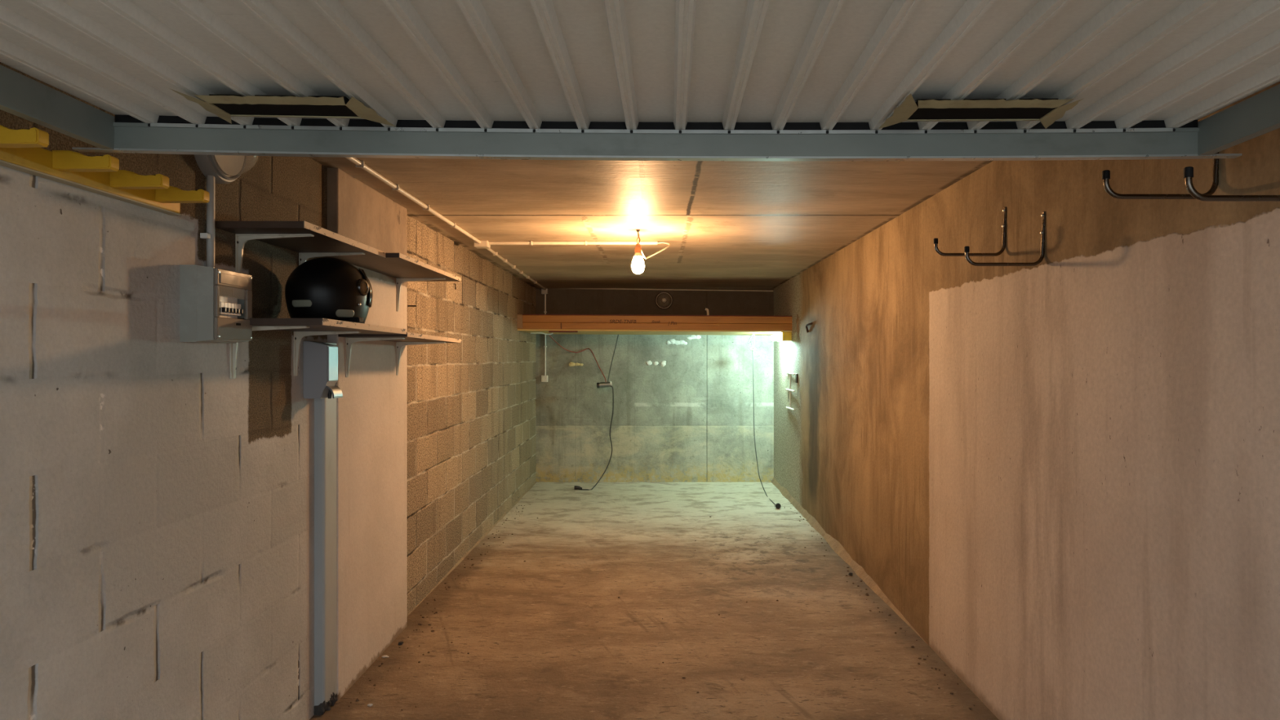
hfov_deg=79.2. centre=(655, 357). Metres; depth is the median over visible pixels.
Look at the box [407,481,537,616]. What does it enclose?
baseboard
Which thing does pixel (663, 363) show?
foam
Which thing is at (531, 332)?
cord
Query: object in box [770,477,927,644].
baseboard
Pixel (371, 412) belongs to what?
wall pillar
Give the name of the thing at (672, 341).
foam
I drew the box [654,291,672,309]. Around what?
light
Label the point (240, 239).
shelf bracket
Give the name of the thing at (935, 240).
wall hook
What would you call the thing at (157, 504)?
wall
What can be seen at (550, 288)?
conduit
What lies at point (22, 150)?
peg rack
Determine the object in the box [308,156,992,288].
ceiling
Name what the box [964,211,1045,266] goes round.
wall hook
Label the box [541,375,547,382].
wall socket
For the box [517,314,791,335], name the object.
wooden beam
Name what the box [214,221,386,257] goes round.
wall shelf
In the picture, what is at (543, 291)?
junction box
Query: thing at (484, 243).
junction box
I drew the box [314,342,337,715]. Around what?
trunking
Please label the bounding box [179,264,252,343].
box
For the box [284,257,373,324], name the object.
helmet
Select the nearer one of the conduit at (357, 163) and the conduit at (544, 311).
the conduit at (357, 163)
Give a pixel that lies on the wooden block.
(785, 336)
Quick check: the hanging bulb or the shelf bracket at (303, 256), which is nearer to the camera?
the shelf bracket at (303, 256)
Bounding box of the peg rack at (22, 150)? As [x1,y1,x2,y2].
[0,124,209,215]
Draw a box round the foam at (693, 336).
[687,334,701,339]
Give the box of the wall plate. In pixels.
[795,373,797,382]
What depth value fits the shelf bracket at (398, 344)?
3.75 m
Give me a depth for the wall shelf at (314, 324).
2.42 m
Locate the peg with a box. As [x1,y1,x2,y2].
[805,322,812,332]
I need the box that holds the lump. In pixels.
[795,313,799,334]
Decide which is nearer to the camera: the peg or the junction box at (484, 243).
the junction box at (484, 243)
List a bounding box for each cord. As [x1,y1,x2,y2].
[530,332,553,334]
[548,334,612,387]
[573,386,613,490]
[607,334,618,382]
[747,333,781,508]
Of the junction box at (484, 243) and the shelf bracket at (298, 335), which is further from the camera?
the junction box at (484, 243)
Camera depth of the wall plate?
7.02 m
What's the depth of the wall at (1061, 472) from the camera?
2.46 m
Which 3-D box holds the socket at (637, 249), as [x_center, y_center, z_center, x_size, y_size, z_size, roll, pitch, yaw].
[-0.104,-0.641,4.550,0.040,0.052,0.040,0,0,0]
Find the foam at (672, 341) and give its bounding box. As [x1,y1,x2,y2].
[666,338,687,345]
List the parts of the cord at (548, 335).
power strip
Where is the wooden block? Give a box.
[781,332,791,341]
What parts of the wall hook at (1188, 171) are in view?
rod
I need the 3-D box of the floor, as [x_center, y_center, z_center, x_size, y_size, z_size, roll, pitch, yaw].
[0.000,1.435,4.100,3.000,0.150,9.200,0,0,0]
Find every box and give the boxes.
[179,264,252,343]
[302,341,342,398]
[473,240,490,248]
[541,288,548,293]
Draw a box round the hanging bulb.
[631,229,670,273]
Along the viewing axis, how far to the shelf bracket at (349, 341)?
3.15 m
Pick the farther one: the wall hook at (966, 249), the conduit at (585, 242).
the conduit at (585, 242)
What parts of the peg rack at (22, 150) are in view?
arm, arm, arm, arm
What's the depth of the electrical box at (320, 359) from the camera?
2.85 m
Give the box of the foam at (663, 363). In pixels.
[661,360,666,366]
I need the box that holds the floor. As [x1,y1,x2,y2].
[309,481,998,719]
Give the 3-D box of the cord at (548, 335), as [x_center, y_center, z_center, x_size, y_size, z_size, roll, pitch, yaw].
[-0.800,0.038,8.284,0.680,0.574,0.268,0,0,0]
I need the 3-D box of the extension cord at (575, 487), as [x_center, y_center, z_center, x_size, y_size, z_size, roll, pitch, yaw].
[-0.620,0.833,8.037,0.475,1.068,0.140,0,0,-32]
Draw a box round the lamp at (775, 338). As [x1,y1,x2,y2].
[769,335,781,341]
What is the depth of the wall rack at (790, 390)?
7.37 m
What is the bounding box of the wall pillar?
[327,168,407,701]
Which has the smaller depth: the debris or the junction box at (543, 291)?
the debris
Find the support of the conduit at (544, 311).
attached to the wall at (690, 418)
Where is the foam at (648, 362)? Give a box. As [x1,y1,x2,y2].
[645,360,652,365]
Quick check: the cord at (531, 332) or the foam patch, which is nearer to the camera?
the cord at (531, 332)
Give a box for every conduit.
[200,175,214,267]
[345,157,546,289]
[488,240,657,245]
[543,293,546,375]
[550,288,773,291]
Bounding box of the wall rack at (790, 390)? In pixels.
[786,370,795,410]
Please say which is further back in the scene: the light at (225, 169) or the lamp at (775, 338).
the lamp at (775, 338)
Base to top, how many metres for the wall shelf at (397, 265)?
0.018 m
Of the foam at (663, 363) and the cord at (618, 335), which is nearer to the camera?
the cord at (618, 335)
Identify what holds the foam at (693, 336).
attached to the wall at (690, 418)
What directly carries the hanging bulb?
hanging from the ceiling
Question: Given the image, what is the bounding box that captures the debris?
[348,502,974,710]
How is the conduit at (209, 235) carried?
attached to the wall at (157, 504)
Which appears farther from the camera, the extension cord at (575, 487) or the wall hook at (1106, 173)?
the extension cord at (575, 487)
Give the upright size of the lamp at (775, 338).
0.077 m
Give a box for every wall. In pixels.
[0,62,536,719]
[536,288,773,481]
[773,81,1279,719]
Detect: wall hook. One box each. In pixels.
[933,206,1006,256]
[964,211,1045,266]
[1102,151,1218,199]
[1183,166,1279,201]
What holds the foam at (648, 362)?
attached to the wall at (690, 418)
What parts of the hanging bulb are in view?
lit glass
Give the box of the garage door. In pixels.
[0,0,1279,160]
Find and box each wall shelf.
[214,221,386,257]
[237,318,406,333]
[336,253,461,281]
[337,332,461,342]
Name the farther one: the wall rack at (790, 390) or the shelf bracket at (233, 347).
the wall rack at (790, 390)
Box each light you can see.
[194,154,246,183]
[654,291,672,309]
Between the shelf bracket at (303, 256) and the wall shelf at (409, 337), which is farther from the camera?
the wall shelf at (409, 337)
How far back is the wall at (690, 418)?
8.44 m
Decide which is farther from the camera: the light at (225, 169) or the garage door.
the light at (225, 169)
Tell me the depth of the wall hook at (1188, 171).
1.49 m
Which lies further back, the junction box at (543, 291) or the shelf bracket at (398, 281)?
the junction box at (543, 291)
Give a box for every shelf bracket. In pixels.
[230,326,309,378]
[235,234,314,272]
[293,331,360,376]
[298,252,364,265]
[345,337,404,377]
[395,278,445,311]
[395,342,445,375]
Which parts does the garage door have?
rail, rail, rail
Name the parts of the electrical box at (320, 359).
plate, push lever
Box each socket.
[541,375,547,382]
[634,244,641,253]
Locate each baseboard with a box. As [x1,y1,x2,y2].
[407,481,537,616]
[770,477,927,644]

